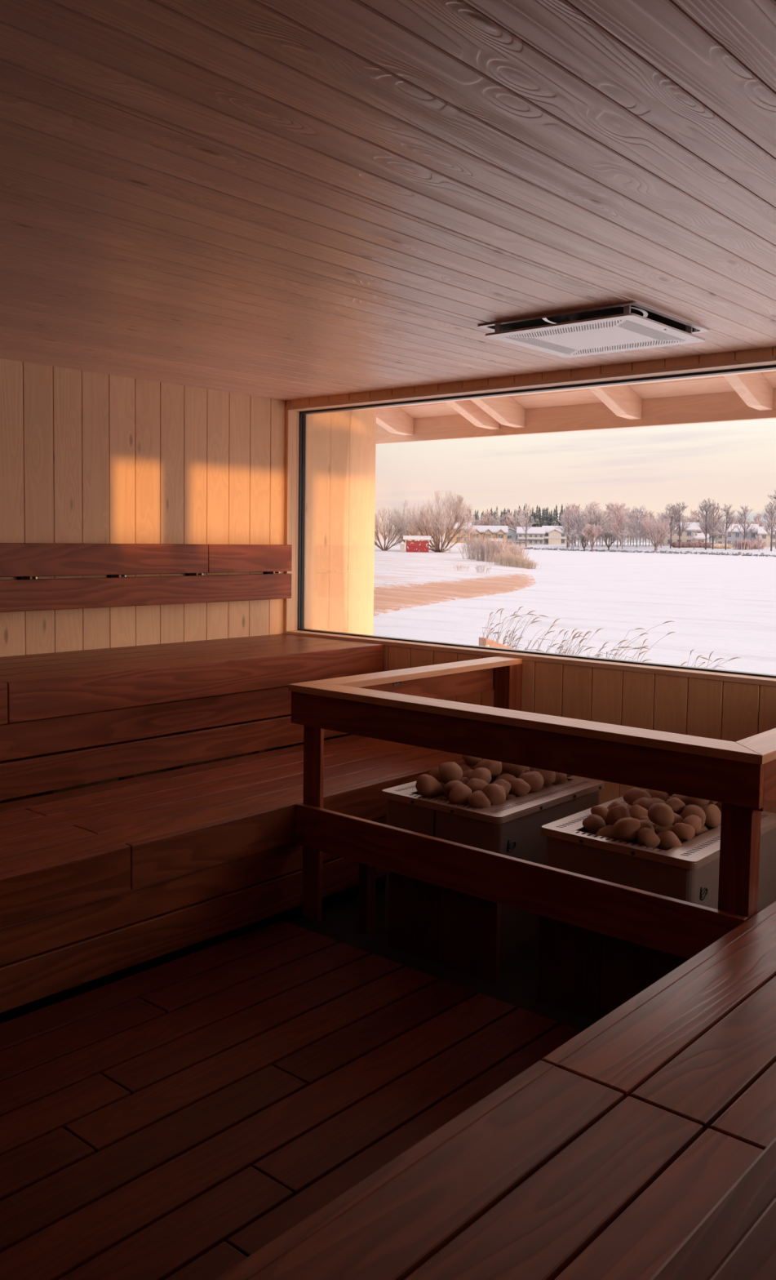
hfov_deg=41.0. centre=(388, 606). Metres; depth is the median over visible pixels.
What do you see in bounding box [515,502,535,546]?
birch tree
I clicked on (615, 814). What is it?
stone
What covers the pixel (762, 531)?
house
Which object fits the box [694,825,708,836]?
stone
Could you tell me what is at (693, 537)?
sapling
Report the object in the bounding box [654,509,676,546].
bare tree
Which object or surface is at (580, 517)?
bare tree
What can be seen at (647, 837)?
stone
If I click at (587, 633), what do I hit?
clump
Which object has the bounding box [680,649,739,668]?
clump
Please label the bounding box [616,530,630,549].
sapling
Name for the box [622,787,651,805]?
stone
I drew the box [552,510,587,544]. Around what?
bare tree
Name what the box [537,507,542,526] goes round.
spruce tree
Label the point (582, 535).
round tree
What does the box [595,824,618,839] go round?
stone
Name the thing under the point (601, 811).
stone
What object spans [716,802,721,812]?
stone
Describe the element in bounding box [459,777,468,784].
stone
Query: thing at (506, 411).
rafter
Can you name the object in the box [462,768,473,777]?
stone
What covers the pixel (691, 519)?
bare tree
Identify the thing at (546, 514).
spruce tree
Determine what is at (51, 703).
bench
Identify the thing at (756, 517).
bare tree
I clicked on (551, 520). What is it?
spruce tree
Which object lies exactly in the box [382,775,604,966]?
heater
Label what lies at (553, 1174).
bench
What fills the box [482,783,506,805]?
stone
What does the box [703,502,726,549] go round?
bare tree
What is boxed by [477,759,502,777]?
stone
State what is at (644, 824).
stone
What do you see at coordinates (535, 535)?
house
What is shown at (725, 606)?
frozen lake
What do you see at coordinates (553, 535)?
house
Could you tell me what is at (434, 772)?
stone
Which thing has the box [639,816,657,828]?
stone
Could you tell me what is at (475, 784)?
stone
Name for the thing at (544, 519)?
spruce tree
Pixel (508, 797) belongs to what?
stone
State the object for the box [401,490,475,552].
willow tree
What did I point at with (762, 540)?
sapling
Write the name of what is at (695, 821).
stone
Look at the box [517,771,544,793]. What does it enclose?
stone
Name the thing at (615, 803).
stone
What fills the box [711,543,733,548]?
hedge
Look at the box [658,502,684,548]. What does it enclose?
bare tree
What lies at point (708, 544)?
hedge
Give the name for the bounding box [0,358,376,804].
wall
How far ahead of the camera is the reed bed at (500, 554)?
123.24 m
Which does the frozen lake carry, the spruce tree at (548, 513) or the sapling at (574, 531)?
the sapling at (574, 531)
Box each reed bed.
[485,548,509,565]
[494,550,523,566]
[502,551,528,567]
[511,555,538,568]
[518,559,542,568]
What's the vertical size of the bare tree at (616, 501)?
15.994 m
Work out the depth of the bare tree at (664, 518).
314.56 m
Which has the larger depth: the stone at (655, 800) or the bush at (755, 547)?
the bush at (755, 547)
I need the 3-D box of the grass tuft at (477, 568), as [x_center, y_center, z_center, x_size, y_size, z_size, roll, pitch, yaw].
[8.301,-3.417,91.655,1.995,1.034,1.051,4,5,41]
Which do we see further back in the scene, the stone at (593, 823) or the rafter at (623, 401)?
the rafter at (623, 401)
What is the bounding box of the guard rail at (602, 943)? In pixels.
[296,803,748,1021]
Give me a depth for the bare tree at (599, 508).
358.98 m
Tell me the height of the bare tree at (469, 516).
14.656 m
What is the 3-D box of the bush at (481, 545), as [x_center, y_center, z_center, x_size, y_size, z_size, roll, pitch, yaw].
[12.548,-8.195,139.108,8.221,4.356,4.285,4,5,42]
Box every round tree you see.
[578,533,591,551]
[600,529,618,550]
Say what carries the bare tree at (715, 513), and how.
on the shore at (642, 547)
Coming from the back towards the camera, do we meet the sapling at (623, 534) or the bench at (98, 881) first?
the sapling at (623, 534)
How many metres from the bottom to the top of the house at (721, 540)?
7.250 m
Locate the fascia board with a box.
[376,387,775,444]
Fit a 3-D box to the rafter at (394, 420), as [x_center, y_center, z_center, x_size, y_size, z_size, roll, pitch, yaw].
[-0.164,-1.218,5.851,0.063,0.422,0.903,4,5,41]
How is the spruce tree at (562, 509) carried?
on the shore at (642, 547)
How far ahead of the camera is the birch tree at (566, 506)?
333.54 m
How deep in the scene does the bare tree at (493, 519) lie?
450.37 m
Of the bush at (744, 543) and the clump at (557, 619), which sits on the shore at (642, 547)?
the bush at (744, 543)
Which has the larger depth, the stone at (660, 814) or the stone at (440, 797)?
the stone at (440, 797)
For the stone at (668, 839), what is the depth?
2.99 m
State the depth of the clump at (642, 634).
22.72 m
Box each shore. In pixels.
[373,538,536,616]
[516,542,775,556]
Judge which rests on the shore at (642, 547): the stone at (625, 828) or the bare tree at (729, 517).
the bare tree at (729, 517)
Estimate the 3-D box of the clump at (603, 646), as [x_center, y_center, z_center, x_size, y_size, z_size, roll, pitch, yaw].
[4.654,1.250,23.194,0.699,0.950,0.156,1,4,0]
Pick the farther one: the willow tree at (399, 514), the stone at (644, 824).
the willow tree at (399, 514)
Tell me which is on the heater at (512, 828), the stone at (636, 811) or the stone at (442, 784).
the stone at (442, 784)
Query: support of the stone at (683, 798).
on the stone
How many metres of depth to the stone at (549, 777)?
3.66 m
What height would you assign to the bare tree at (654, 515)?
10.350 m
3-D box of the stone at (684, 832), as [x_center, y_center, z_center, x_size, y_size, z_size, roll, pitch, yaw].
[0.875,0.665,3.061,0.063,0.052,0.057,1,4,-5]
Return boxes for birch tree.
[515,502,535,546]
[560,502,575,547]
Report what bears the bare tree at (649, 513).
on the shore at (642, 547)
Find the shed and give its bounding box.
[403,535,431,552]
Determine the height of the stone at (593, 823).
0.056 m
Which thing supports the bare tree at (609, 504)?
on the shore at (642, 547)
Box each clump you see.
[482,606,535,648]
[502,610,548,648]
[524,618,568,653]
[555,628,601,655]
[586,642,607,657]
[605,621,675,662]
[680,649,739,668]
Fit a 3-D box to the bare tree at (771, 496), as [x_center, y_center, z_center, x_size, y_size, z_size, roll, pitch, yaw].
[108.086,-24.390,289.058,9.369,17.026,11.172,4,5,36]
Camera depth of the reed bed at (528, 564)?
113.70 m
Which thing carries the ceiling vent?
in the ceiling
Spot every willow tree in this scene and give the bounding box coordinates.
[374,506,409,551]
[387,499,442,542]
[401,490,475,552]
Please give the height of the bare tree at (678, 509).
14.166 m
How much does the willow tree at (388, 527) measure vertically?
9.364 m
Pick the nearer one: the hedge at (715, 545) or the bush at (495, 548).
the bush at (495, 548)
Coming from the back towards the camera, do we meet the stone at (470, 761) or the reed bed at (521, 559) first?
the reed bed at (521, 559)
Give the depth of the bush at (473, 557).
149.02 m
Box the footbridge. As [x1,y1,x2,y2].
[475,538,525,545]
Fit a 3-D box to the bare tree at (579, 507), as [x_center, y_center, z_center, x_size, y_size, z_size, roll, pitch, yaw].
[62.446,-27.250,343.557,8.547,14.852,9.119,4,5,41]
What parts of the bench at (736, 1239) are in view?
seat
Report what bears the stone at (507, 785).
on the stone at (508, 797)
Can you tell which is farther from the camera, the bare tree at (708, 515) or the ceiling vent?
the bare tree at (708, 515)
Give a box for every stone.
[415,773,442,797]
[428,767,448,784]
[433,795,448,800]
[435,782,445,796]
[438,761,462,782]
[444,780,462,799]
[448,783,471,805]
[459,764,471,771]
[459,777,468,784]
[462,755,482,766]
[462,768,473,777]
[466,777,488,793]
[467,790,491,808]
[468,767,491,783]
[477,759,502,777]
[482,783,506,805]
[491,772,504,783]
[492,778,511,795]
[495,773,515,794]
[502,762,506,771]
[505,763,525,777]
[505,794,515,800]
[507,777,530,796]
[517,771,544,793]
[524,766,530,773]
[533,768,555,785]
[542,783,554,787]
[551,772,566,785]
[582,813,605,834]
[591,805,608,823]
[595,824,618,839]
[606,804,630,825]
[607,800,627,809]
[613,817,640,840]
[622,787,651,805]
[625,804,632,810]
[629,804,648,819]
[632,797,653,810]
[634,819,654,840]
[637,827,660,848]
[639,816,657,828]
[645,788,669,802]
[648,803,675,826]
[650,797,665,803]
[654,824,673,834]
[657,831,681,850]
[665,796,685,814]
[670,794,689,805]
[671,813,684,826]
[672,822,695,841]
[680,804,706,827]
[683,814,702,833]
[686,795,709,806]
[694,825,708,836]
[701,804,721,828]
[707,800,718,804]
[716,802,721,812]
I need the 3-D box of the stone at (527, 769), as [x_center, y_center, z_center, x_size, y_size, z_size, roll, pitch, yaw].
[0.477,0.594,3.758,0.076,0.067,0.079,1,4,-2]
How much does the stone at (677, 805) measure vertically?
0.053 m
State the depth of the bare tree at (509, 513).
449.65 m
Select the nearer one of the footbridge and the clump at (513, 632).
the clump at (513, 632)
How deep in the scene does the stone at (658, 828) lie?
3.08 m
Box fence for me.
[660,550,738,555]
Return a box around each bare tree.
[455,518,478,550]
[466,512,479,525]
[473,518,482,525]
[479,509,494,525]
[484,515,500,525]
[493,514,508,525]
[500,506,530,530]
[503,511,515,528]
[515,515,532,529]
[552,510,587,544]
[555,507,579,546]
[566,502,586,546]
[568,510,593,546]
[577,498,615,546]
[579,503,592,545]
[581,503,605,539]
[582,523,602,551]
[588,508,609,546]
[591,507,610,545]
[591,509,613,546]
[601,502,631,547]
[603,500,616,538]
[605,501,617,545]
[606,508,635,542]
[609,502,633,545]
[617,516,639,544]
[621,505,655,547]
[623,512,643,546]
[634,510,660,546]
[638,509,653,546]
[639,512,675,550]
[639,515,657,546]
[648,512,681,547]
[648,518,669,544]
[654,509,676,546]
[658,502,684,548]
[669,502,697,548]
[683,514,696,522]
[690,508,699,522]
[693,497,725,549]
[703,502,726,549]
[706,513,725,542]
[711,502,737,549]
[734,505,758,539]
[752,511,765,539]
[758,489,775,549]
[758,500,775,551]
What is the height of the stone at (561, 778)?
0.060 m
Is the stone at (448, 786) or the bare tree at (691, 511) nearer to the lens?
the stone at (448, 786)
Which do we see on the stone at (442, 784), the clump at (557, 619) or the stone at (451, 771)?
the stone at (451, 771)
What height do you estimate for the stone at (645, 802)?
0.060 m
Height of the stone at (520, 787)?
0.068 m
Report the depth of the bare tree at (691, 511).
373.64 m
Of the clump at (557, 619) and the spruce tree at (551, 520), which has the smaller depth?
the clump at (557, 619)
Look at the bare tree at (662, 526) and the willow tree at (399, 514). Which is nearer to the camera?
the willow tree at (399, 514)
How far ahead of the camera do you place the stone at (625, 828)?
3.02 m
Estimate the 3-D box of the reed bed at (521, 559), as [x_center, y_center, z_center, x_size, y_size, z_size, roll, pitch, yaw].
[15.409,-5.042,115.742,4.009,1.547,2.089,4,5,41]
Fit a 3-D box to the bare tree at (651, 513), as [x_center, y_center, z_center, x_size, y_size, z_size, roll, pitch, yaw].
[85.696,-25.824,339.666,9.438,12.215,10.947,1,4,2]
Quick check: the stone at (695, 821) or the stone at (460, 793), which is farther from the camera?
the stone at (460, 793)
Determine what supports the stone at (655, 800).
on the stone
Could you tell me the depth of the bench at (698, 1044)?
1.93 m
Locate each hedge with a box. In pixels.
[671,542,703,547]
[702,542,715,547]
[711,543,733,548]
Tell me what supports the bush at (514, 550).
on the shore at (402, 580)
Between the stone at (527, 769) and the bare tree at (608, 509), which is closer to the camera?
the stone at (527, 769)
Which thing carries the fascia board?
attached to the ceiling
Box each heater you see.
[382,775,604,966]
[541,789,775,912]
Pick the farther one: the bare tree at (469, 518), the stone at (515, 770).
the bare tree at (469, 518)
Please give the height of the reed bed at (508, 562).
2.063 m
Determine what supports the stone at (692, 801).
on the stone
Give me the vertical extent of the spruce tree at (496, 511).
18.325 m
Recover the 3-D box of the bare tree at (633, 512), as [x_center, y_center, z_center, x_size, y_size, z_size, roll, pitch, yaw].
[76.668,-24.736,317.478,11.048,13.625,13.243,3,5,33]
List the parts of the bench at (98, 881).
seat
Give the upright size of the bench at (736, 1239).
0.819 m
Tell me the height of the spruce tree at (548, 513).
17.411 m
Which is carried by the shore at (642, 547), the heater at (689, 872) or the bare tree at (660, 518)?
the bare tree at (660, 518)
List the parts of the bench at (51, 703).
leg, leg, leg, seat, leg, leg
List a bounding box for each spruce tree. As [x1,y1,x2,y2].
[476,509,479,525]
[494,506,498,521]
[533,504,541,527]
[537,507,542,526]
[540,508,548,527]
[542,507,549,525]
[546,507,550,524]
[549,511,553,525]
[551,505,559,524]
[551,508,557,525]
[558,504,565,525]
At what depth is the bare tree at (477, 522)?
451.14 m
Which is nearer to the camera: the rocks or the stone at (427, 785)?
the stone at (427, 785)
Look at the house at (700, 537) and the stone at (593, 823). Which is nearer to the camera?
the stone at (593, 823)
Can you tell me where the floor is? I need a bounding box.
[0,875,597,1279]
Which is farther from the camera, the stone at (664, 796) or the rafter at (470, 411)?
the rafter at (470, 411)
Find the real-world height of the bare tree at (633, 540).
11.884 m
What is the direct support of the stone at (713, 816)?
on the stone
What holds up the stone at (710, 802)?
on the stone
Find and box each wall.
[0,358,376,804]
[285,346,775,900]
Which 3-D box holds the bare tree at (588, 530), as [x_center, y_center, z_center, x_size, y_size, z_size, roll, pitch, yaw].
[60.881,-20.557,306.867,5.845,8.342,6.754,4,5,41]
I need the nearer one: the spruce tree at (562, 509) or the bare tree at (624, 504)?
the bare tree at (624, 504)
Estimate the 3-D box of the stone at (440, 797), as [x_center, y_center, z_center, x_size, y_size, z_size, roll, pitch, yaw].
[0.174,0.677,3.542,0.075,0.062,0.078,1,4,-2]
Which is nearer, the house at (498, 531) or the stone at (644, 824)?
the stone at (644, 824)
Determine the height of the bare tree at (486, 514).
16.348 m
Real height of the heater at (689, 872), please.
0.497 m
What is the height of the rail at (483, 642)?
0.445 m
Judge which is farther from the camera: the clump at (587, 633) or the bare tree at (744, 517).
the bare tree at (744, 517)
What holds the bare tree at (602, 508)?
on the shore at (642, 547)
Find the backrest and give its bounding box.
[0,542,292,612]
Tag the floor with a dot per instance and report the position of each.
(173, 1115)
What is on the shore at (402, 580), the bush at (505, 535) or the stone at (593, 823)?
the bush at (505, 535)
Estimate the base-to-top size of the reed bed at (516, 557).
1.856 m
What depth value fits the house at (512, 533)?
426.92 m
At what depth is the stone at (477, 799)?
3.39 m
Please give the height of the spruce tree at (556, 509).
18.230 m
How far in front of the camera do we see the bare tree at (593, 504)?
341.58 m
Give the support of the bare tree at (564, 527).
on the shore at (642, 547)
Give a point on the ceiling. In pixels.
(285, 200)
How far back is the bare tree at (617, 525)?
317.65 m
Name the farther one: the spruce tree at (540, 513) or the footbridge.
the spruce tree at (540, 513)
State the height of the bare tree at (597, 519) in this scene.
15.602 m
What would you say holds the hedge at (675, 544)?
on the shore at (642, 547)
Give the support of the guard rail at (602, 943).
on the floor
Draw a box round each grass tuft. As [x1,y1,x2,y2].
[453,564,469,571]
[475,563,492,573]
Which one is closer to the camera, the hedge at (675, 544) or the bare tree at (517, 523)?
the hedge at (675, 544)
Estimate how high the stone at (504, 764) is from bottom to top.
0.059 m
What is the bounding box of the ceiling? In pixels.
[0,0,775,417]
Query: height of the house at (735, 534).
7.850 m
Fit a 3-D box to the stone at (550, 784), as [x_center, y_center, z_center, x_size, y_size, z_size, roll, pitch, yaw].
[0.574,0.667,3.738,0.080,0.063,0.076,-2,5,-43]
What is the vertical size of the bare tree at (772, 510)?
13.348 m
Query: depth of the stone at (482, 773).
3.58 m
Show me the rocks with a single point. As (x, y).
(554, 548)
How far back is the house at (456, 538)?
393.68 m
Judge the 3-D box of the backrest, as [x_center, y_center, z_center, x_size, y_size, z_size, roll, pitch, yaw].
[-2.574,-0.058,3.063,0.064,0.279,6.240,4,5,41]
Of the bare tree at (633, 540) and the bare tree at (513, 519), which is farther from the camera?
the bare tree at (513, 519)
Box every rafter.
[376,406,413,435]
[445,400,499,429]
[471,395,525,427]
[589,384,642,419]
[723,372,773,410]
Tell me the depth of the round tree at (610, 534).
308.03 m
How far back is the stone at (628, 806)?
3.30 m
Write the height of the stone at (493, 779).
0.062 m
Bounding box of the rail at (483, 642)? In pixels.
[479,637,514,648]
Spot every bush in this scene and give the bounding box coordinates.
[457,531,500,559]
[464,532,511,561]
[472,534,511,562]
[492,535,524,559]
[501,537,531,562]
[728,537,758,550]
[749,538,774,549]
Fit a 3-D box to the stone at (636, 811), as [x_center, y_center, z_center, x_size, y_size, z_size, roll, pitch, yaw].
[0.780,0.650,3.220,0.068,0.068,0.066,-2,4,-32]
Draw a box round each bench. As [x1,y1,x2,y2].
[0,633,383,800]
[0,734,484,1013]
[214,1060,764,1279]
[542,900,775,1150]
[649,1137,775,1279]
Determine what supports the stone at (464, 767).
on the stone
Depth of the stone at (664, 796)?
3.40 m
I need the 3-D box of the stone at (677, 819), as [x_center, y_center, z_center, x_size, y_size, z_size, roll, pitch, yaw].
[0.863,0.663,3.160,0.079,0.074,0.078,1,4,10]
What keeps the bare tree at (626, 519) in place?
on the shore at (642, 547)
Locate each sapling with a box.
[567,528,579,551]
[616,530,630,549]
[689,530,697,549]
[755,534,764,546]
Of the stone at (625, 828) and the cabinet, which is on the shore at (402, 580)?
the cabinet
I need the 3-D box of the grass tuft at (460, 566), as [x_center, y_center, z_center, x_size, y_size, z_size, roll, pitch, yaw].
[6.689,-3.623,94.821,1.596,0.828,0.841,1,4,8]
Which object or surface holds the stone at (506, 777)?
on the heater at (512, 828)
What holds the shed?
on the shore at (402, 580)
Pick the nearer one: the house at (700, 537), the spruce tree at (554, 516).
the house at (700, 537)
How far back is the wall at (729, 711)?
4.17 m
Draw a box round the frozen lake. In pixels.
[373,548,775,675]
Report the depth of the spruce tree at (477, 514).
479.65 m
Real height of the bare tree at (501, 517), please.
13.990 m
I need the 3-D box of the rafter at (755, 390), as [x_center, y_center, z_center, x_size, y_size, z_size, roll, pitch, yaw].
[1.456,-1.100,4.441,0.060,0.422,0.903,4,5,41]
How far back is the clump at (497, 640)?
24.45 m
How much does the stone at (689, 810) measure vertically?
0.066 m
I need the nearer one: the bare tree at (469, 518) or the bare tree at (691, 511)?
the bare tree at (469, 518)
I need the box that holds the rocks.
[523,546,775,556]
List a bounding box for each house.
[445,522,471,542]
[470,525,508,545]
[506,527,517,546]
[516,526,545,545]
[542,525,568,544]
[656,522,705,546]
[693,533,709,542]
[715,526,725,543]
[724,524,759,546]
[757,526,775,547]
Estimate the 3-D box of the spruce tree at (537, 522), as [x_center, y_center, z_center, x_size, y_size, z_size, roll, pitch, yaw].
[67.284,-37.158,467.228,4.958,17.857,5.410,1,4,1]
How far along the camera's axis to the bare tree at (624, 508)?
339.83 m
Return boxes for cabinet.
[400,543,404,551]
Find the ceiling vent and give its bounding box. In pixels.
[477,301,710,357]

